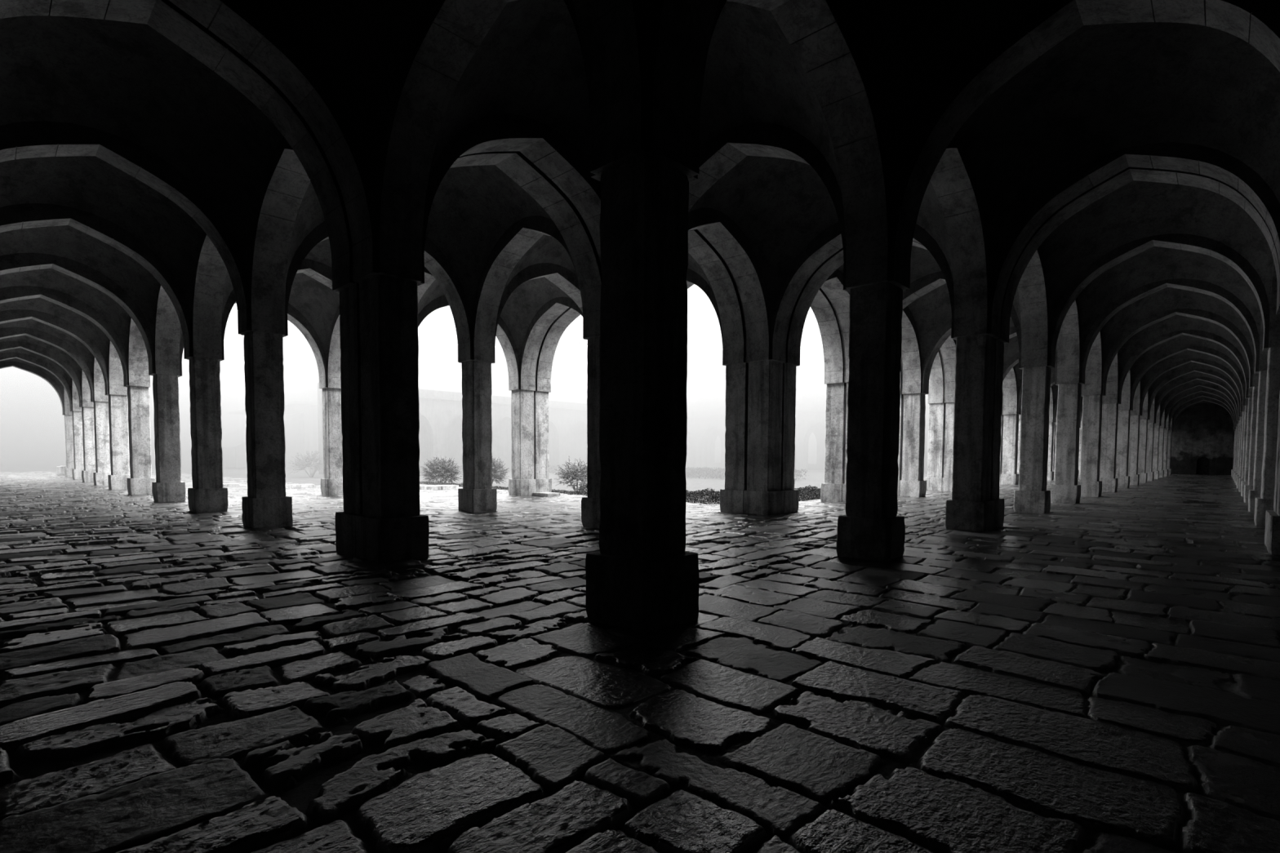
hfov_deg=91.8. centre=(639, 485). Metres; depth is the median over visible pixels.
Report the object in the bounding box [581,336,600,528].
stone pier
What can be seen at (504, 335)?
pointed arch
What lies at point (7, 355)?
pointed arch
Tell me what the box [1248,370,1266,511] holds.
stone pier
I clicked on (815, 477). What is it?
ground
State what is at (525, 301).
ceiling
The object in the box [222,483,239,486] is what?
stone slab
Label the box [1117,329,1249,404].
pointed arch
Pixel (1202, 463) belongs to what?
door
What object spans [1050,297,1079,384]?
pointed arch
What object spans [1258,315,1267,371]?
pointed arch
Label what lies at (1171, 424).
pointed arch
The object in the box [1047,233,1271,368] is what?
pointed arch
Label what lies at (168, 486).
stone pier
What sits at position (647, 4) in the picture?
ceiling
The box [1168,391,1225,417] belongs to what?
ceiling
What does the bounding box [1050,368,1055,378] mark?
ceiling
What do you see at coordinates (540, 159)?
pointed arch
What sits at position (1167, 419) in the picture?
pointed arch
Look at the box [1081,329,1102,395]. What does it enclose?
pointed arch
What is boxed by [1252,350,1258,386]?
pointed arch
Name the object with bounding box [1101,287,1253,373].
ceiling
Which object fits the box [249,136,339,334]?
pointed arch
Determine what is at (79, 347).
ceiling
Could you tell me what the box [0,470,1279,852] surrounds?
floor
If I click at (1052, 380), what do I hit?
pointed arch
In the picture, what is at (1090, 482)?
stone pier
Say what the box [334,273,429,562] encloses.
stone pier
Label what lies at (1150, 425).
stone pier
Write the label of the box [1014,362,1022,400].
ceiling
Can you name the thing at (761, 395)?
stone pier
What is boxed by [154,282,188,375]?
pointed arch
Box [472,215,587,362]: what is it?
pointed arch
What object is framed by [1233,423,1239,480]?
stone pier
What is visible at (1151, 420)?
pointed arch
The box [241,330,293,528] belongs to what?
stone pier
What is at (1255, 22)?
pointed arch
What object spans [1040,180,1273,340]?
ceiling
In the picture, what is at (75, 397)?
pointed arch
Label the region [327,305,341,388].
pointed arch
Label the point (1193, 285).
pointed arch
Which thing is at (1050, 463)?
stone pier
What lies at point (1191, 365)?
ceiling
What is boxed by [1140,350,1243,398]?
ceiling
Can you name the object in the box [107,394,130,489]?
stone pier
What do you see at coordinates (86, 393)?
pointed arch
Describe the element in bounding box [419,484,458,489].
stone slab
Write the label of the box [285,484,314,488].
stone slab
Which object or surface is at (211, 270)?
pointed arch
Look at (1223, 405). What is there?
pointed arch
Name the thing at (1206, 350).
pointed arch
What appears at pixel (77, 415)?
stone pier
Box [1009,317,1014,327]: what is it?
ceiling
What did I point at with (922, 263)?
ceiling
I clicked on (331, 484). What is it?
stone pier
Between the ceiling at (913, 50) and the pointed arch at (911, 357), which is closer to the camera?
the ceiling at (913, 50)
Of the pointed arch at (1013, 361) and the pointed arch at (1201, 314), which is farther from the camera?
the pointed arch at (1013, 361)
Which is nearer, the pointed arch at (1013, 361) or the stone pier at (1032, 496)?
the stone pier at (1032, 496)
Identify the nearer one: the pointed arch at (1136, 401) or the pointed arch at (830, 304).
the pointed arch at (830, 304)
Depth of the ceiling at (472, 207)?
15.80 m
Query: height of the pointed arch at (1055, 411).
4.456 m
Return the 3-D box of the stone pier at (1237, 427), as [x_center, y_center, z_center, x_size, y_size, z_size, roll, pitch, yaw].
[49.246,-4.842,50.767,0.816,8.800,0.812,3,4,43]
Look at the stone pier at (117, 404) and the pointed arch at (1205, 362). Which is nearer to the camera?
the stone pier at (117, 404)
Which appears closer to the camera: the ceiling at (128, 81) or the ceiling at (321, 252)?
the ceiling at (128, 81)
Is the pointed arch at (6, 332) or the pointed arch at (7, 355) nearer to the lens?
the pointed arch at (6, 332)
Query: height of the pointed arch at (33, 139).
4.456 m
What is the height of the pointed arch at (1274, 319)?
4.456 m
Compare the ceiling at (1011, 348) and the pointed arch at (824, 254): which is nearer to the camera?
the pointed arch at (824, 254)
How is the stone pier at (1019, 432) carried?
on the floor
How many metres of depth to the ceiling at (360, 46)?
8.39 m
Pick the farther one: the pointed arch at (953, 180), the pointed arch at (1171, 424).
the pointed arch at (1171, 424)
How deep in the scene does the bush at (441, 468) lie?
35.98 m
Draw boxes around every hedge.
[419,480,586,495]
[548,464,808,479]
[575,484,719,504]
[794,484,820,501]
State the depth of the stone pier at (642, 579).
5.80 m
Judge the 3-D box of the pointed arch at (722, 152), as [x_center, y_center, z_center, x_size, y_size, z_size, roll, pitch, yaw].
[1.827,-5.453,11.672,4.748,4.456,0.660,3,4,43]
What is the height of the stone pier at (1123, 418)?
8.800 m
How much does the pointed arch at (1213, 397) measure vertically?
4.456 m
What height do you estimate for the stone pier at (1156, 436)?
8.800 m
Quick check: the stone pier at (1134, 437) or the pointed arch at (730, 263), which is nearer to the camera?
the pointed arch at (730, 263)
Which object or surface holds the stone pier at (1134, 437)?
on the floor
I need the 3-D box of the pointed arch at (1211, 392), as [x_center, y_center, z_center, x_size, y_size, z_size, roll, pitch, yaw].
[47.373,-7.101,52.435,4.524,4.456,0.660,3,4,43]
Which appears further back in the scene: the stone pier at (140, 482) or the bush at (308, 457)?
the bush at (308, 457)
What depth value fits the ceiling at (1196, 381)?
48.66 m
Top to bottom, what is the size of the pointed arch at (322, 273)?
4.456 m
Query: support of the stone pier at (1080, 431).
on the floor
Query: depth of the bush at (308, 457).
51.42 m
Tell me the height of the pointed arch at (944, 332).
4.456 m
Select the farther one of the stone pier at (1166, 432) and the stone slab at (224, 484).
the stone pier at (1166, 432)
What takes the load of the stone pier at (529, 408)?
on the floor
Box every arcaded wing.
[317,382,587,474]
[685,384,928,474]
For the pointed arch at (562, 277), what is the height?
4.456 m
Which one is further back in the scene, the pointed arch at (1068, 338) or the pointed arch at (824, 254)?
the pointed arch at (1068, 338)
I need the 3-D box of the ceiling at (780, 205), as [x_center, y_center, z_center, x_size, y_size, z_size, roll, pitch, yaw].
[3.690,-5.862,13.638,4.727,3.700,4.772,3,4,43]
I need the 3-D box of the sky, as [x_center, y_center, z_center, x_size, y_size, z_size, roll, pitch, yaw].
[-44.133,-16.299,101.200,31.840,26.100,44.000,3,4,43]
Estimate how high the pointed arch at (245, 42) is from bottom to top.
4.456 m
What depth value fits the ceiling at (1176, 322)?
28.35 m
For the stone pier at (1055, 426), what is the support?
on the floor
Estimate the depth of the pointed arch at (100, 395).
31.59 m
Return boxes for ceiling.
[0,14,283,293]
[0,155,203,324]
[0,225,158,346]
[0,267,129,363]
[0,297,109,373]
[0,319,93,385]
[0,334,81,389]
[0,347,71,394]
[0,358,64,404]
[179,272,339,368]
[222,239,332,315]
[261,0,427,220]
[286,164,552,330]
[417,276,571,368]
[428,0,841,191]
[502,234,713,292]
[642,0,653,67]
[688,155,953,326]
[837,245,1021,328]
[842,0,1279,233]
[907,283,1057,372]
[956,21,1279,297]
[1003,335,1018,365]
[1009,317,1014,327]
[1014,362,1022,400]
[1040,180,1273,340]
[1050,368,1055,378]
[1052,383,1057,411]
[1077,246,1261,359]
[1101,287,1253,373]
[1118,315,1248,382]
[1130,334,1245,391]
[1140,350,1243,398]
[1147,361,1238,407]
[1154,371,1235,411]
[1160,379,1232,413]
[1164,386,1228,415]
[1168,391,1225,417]
[1172,395,1225,421]
[1175,400,1220,422]
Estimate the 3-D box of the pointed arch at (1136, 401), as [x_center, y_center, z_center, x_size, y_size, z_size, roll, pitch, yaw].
[28.660,-6.452,36.293,0.660,4.456,4.818,3,4,43]
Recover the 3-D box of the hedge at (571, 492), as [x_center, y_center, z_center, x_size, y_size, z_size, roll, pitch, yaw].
[-7.614,0.192,31.393,14.066,0.468,0.799,3,4,43]
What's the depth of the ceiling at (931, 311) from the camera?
24.72 m
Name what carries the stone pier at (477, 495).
on the floor
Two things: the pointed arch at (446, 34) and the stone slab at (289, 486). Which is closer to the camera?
the pointed arch at (446, 34)
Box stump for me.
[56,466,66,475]
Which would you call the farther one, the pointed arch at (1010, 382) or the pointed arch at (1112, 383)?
the pointed arch at (1010, 382)
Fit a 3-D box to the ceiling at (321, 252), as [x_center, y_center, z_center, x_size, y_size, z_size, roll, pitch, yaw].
[-8.507,-6.089,17.605,4.642,3.677,4.796,3,4,43]
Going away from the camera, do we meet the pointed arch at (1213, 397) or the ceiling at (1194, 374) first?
the ceiling at (1194, 374)
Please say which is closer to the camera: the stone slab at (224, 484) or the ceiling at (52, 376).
the stone slab at (224, 484)
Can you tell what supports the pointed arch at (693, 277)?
attached to the stone pier at (761, 395)
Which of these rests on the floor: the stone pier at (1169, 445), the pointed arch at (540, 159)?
the stone pier at (1169, 445)
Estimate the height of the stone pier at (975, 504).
8.800 m
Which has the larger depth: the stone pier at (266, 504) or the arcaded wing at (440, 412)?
the arcaded wing at (440, 412)
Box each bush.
[288,450,323,477]
[420,456,462,483]
[491,455,509,484]
[553,456,586,492]
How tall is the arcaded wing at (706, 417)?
11.700 m
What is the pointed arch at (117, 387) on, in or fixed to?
attached to the stone pier at (140, 482)
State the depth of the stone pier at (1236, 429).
54.84 m
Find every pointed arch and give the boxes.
[0,0,377,291]
[0,120,250,334]
[0,203,192,359]
[0,252,155,375]
[0,285,128,386]
[0,309,109,395]
[0,327,94,401]
[0,341,82,407]
[0,351,72,411]
[0,361,64,415]
[63,386,72,414]
[71,379,81,411]
[81,368,93,407]
[93,356,108,401]
[108,339,127,395]
[128,316,150,386]
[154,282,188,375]
[177,302,327,388]
[191,230,244,359]
[219,258,339,361]
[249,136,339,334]
[282,221,472,362]
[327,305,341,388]
[377,0,600,282]
[417,113,602,338]
[417,266,462,363]
[417,294,519,390]
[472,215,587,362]
[491,262,582,363]
[520,297,582,392]
[686,267,725,365]
[688,0,889,288]
[688,122,849,293]
[688,207,770,364]
[769,222,956,365]
[795,268,849,384]
[888,0,1279,289]
[899,306,921,394]
[902,133,988,337]
[902,271,1022,369]
[921,318,1057,394]
[928,335,955,404]
[987,142,1279,343]
[1001,365,1017,414]
[1003,351,1018,380]
[1008,326,1083,396]
[1017,244,1048,368]
[1017,385,1022,414]
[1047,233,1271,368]
[1048,386,1053,422]
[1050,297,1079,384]
[1050,376,1054,386]
[1053,396,1057,422]
[1079,278,1261,384]
[1079,406,1082,427]
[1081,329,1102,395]
[1101,308,1254,395]
[1102,351,1118,404]
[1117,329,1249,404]
[1118,368,1130,410]
[1129,346,1245,410]
[1130,381,1140,415]
[1139,358,1242,415]
[1139,390,1148,419]
[1147,368,1240,419]
[1147,397,1155,422]
[1154,377,1239,422]
[1154,404,1159,426]
[1159,383,1237,426]
[1160,409,1164,428]
[1164,389,1236,428]
[1164,413,1168,430]
[1168,394,1235,430]
[1168,417,1172,432]
[1171,398,1234,432]
[1244,395,1248,405]
[1248,371,1253,397]
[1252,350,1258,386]
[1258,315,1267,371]
[1268,260,1279,347]
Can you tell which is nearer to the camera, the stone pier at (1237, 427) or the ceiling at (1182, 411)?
the stone pier at (1237, 427)
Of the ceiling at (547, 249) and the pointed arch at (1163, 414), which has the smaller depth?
the ceiling at (547, 249)
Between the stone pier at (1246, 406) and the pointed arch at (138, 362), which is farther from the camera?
the stone pier at (1246, 406)
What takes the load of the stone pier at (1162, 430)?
on the floor
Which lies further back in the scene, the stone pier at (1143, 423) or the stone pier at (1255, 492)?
the stone pier at (1143, 423)
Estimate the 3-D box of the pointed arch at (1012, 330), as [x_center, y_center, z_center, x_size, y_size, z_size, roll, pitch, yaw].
[17.345,-6.134,28.187,4.748,4.456,0.660,3,4,43]
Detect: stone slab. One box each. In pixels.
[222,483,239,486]
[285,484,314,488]
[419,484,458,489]
[533,492,559,496]
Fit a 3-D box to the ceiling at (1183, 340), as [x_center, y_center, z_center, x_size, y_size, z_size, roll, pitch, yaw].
[26.807,-6.487,30.532,4.503,3.624,4.796,3,4,43]
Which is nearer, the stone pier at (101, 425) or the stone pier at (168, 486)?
the stone pier at (168, 486)
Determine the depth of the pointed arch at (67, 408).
42.46 m
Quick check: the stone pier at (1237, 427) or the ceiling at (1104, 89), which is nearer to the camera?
the ceiling at (1104, 89)
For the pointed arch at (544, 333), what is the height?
4.456 m
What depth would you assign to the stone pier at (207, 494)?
17.41 m
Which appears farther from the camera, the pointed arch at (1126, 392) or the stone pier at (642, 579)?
the pointed arch at (1126, 392)
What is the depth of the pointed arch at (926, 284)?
20.29 m
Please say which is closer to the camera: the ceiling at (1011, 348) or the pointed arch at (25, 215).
the pointed arch at (25, 215)
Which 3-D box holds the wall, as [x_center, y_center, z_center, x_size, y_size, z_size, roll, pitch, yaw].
[58.276,-5.336,65.245,17.005,9.050,0.700,3,4,43]
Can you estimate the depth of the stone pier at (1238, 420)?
42.90 m
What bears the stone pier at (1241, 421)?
on the floor
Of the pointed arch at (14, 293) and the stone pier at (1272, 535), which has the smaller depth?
the stone pier at (1272, 535)
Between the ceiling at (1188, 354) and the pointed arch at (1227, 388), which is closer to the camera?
the ceiling at (1188, 354)
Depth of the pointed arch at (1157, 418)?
49.83 m
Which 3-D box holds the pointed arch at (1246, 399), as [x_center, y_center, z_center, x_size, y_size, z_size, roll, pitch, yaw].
[28.690,-6.108,28.779,0.660,4.456,4.818,3,4,43]
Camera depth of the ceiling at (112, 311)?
22.96 m
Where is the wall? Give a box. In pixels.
[1170,402,1234,475]
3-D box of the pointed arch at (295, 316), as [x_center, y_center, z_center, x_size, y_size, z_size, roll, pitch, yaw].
[-14.314,-6.050,23.064,0.660,4.456,4.818,3,4,43]
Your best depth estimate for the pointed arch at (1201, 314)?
24.34 m
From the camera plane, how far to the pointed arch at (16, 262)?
19.45 m
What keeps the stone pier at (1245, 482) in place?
on the floor
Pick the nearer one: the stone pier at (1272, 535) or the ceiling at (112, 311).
the stone pier at (1272, 535)
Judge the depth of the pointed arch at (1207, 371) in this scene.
40.29 m
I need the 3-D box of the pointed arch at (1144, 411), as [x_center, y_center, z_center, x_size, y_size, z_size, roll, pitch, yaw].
[32.400,-6.616,40.273,0.660,4.456,4.818,3,4,43]
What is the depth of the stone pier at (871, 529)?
9.78 m
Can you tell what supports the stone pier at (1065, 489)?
on the floor
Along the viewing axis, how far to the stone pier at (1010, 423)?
38.00 m
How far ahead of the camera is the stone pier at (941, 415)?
30.41 m
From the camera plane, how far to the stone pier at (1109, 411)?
30.26 m
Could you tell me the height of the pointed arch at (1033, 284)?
4.456 m
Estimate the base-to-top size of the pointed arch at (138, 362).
4.456 m
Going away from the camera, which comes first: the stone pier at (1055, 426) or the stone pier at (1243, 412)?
the stone pier at (1243, 412)
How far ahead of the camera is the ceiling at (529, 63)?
10.13 m
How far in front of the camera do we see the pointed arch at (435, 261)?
16.89 m
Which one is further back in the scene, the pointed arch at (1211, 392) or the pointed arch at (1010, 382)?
the pointed arch at (1211, 392)
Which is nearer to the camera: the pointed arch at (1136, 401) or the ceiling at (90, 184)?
the ceiling at (90, 184)
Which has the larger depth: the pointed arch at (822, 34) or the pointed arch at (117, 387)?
the pointed arch at (117, 387)
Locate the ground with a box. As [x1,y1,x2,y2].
[0,460,927,504]
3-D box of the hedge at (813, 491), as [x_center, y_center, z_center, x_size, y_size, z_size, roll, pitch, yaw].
[6.439,0.403,24.589,1.306,0.769,7.493,3,4,43]
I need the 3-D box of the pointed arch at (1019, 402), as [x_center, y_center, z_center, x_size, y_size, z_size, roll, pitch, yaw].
[24.824,-6.463,36.147,4.748,4.456,0.660,3,4,43]
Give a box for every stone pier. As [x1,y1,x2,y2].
[63,414,74,477]
[71,411,84,479]
[81,406,96,482]
[93,401,111,485]
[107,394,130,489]
[126,385,155,495]
[151,373,186,502]
[187,356,228,513]
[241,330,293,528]
[320,387,342,495]
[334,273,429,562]
[457,360,497,512]
[508,389,551,496]
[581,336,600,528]
[585,152,699,633]
[720,360,799,515]
[820,382,848,502]
[835,281,905,561]
[897,392,926,497]
[924,402,954,492]
[945,333,1004,532]
[999,413,1018,484]
[1013,365,1050,513]
[1017,418,1020,474]
[1047,422,1054,480]
[1050,382,1081,503]
[1052,425,1057,478]
[1077,394,1102,497]
[1078,430,1081,475]
[1099,403,1118,492]
[1115,409,1130,488]
[1128,414,1139,484]
[1137,419,1147,483]
[1145,422,1154,480]
[1151,426,1159,479]
[1157,428,1164,477]
[1162,430,1168,476]
[1166,432,1171,475]
[1231,429,1236,477]
[1231,431,1235,476]
[1232,426,1237,479]
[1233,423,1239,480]
[1234,420,1240,482]
[1235,416,1242,484]
[1236,411,1244,488]
[1238,405,1248,491]
[1240,397,1252,496]
[1244,386,1257,502]
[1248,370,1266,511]
[1253,346,1279,525]
[1264,391,1279,555]
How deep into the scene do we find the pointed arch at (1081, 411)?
53.48 m
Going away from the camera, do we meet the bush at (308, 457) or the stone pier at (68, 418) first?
the stone pier at (68, 418)
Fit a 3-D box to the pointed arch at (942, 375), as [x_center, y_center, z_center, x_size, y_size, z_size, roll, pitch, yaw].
[13.193,-6.161,28.337,1.526,4.456,4.832,3,4,43]
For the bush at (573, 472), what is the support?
on the ground
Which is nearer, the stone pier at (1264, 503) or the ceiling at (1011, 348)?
the stone pier at (1264, 503)
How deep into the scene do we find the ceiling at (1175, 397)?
52.72 m
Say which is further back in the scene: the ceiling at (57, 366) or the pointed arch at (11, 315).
the ceiling at (57, 366)
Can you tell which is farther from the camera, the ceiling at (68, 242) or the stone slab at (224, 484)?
the stone slab at (224, 484)
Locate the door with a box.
[1195,457,1209,475]
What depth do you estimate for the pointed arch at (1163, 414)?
53.80 m
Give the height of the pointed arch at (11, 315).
4.456 m
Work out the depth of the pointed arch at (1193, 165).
12.17 m
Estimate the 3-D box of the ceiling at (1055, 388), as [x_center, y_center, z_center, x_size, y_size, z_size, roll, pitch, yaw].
[30.435,-7.042,42.101,4.727,3.709,4.796,3,4,43]
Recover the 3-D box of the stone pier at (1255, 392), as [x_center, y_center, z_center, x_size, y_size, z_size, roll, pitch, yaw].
[23.071,-3.691,22.908,0.815,8.800,0.822,3,4,43]
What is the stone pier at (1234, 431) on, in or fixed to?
on the floor
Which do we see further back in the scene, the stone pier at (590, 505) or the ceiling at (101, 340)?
the ceiling at (101, 340)
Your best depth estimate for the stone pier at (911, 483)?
26.06 m
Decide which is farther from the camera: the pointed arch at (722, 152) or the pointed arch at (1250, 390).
the pointed arch at (1250, 390)
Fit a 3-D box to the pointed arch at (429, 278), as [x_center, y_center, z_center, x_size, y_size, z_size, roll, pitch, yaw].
[-6.638,-5.856,19.610,4.663,4.456,0.660,3,4,43]
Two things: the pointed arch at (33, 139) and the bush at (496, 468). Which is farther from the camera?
the bush at (496, 468)
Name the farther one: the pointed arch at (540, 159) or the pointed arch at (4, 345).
the pointed arch at (4, 345)
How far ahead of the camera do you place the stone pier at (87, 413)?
35.51 m
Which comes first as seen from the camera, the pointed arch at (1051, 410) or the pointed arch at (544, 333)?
the pointed arch at (544, 333)
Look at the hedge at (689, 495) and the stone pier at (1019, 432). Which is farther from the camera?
the stone pier at (1019, 432)
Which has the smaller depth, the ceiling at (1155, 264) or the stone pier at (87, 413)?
the ceiling at (1155, 264)
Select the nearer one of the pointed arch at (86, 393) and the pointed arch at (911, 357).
the pointed arch at (911, 357)
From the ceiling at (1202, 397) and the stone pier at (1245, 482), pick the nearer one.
the stone pier at (1245, 482)
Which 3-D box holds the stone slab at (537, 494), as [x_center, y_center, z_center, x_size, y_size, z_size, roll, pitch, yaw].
[-4.182,0.360,25.841,1.916,0.120,0.720,3,4,43]
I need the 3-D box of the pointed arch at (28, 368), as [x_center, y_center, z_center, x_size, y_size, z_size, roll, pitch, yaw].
[-41.278,-6.991,40.861,0.660,4.456,4.818,3,4,43]
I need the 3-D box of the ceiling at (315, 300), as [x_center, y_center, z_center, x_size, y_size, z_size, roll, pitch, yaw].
[-12.377,-6.274,21.235,4.642,3.677,4.796,3,4,43]
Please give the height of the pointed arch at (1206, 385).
4.456 m
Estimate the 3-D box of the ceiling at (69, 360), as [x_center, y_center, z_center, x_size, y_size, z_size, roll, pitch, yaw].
[-31.600,-6.846,31.773,4.642,3.677,4.796,3,4,43]

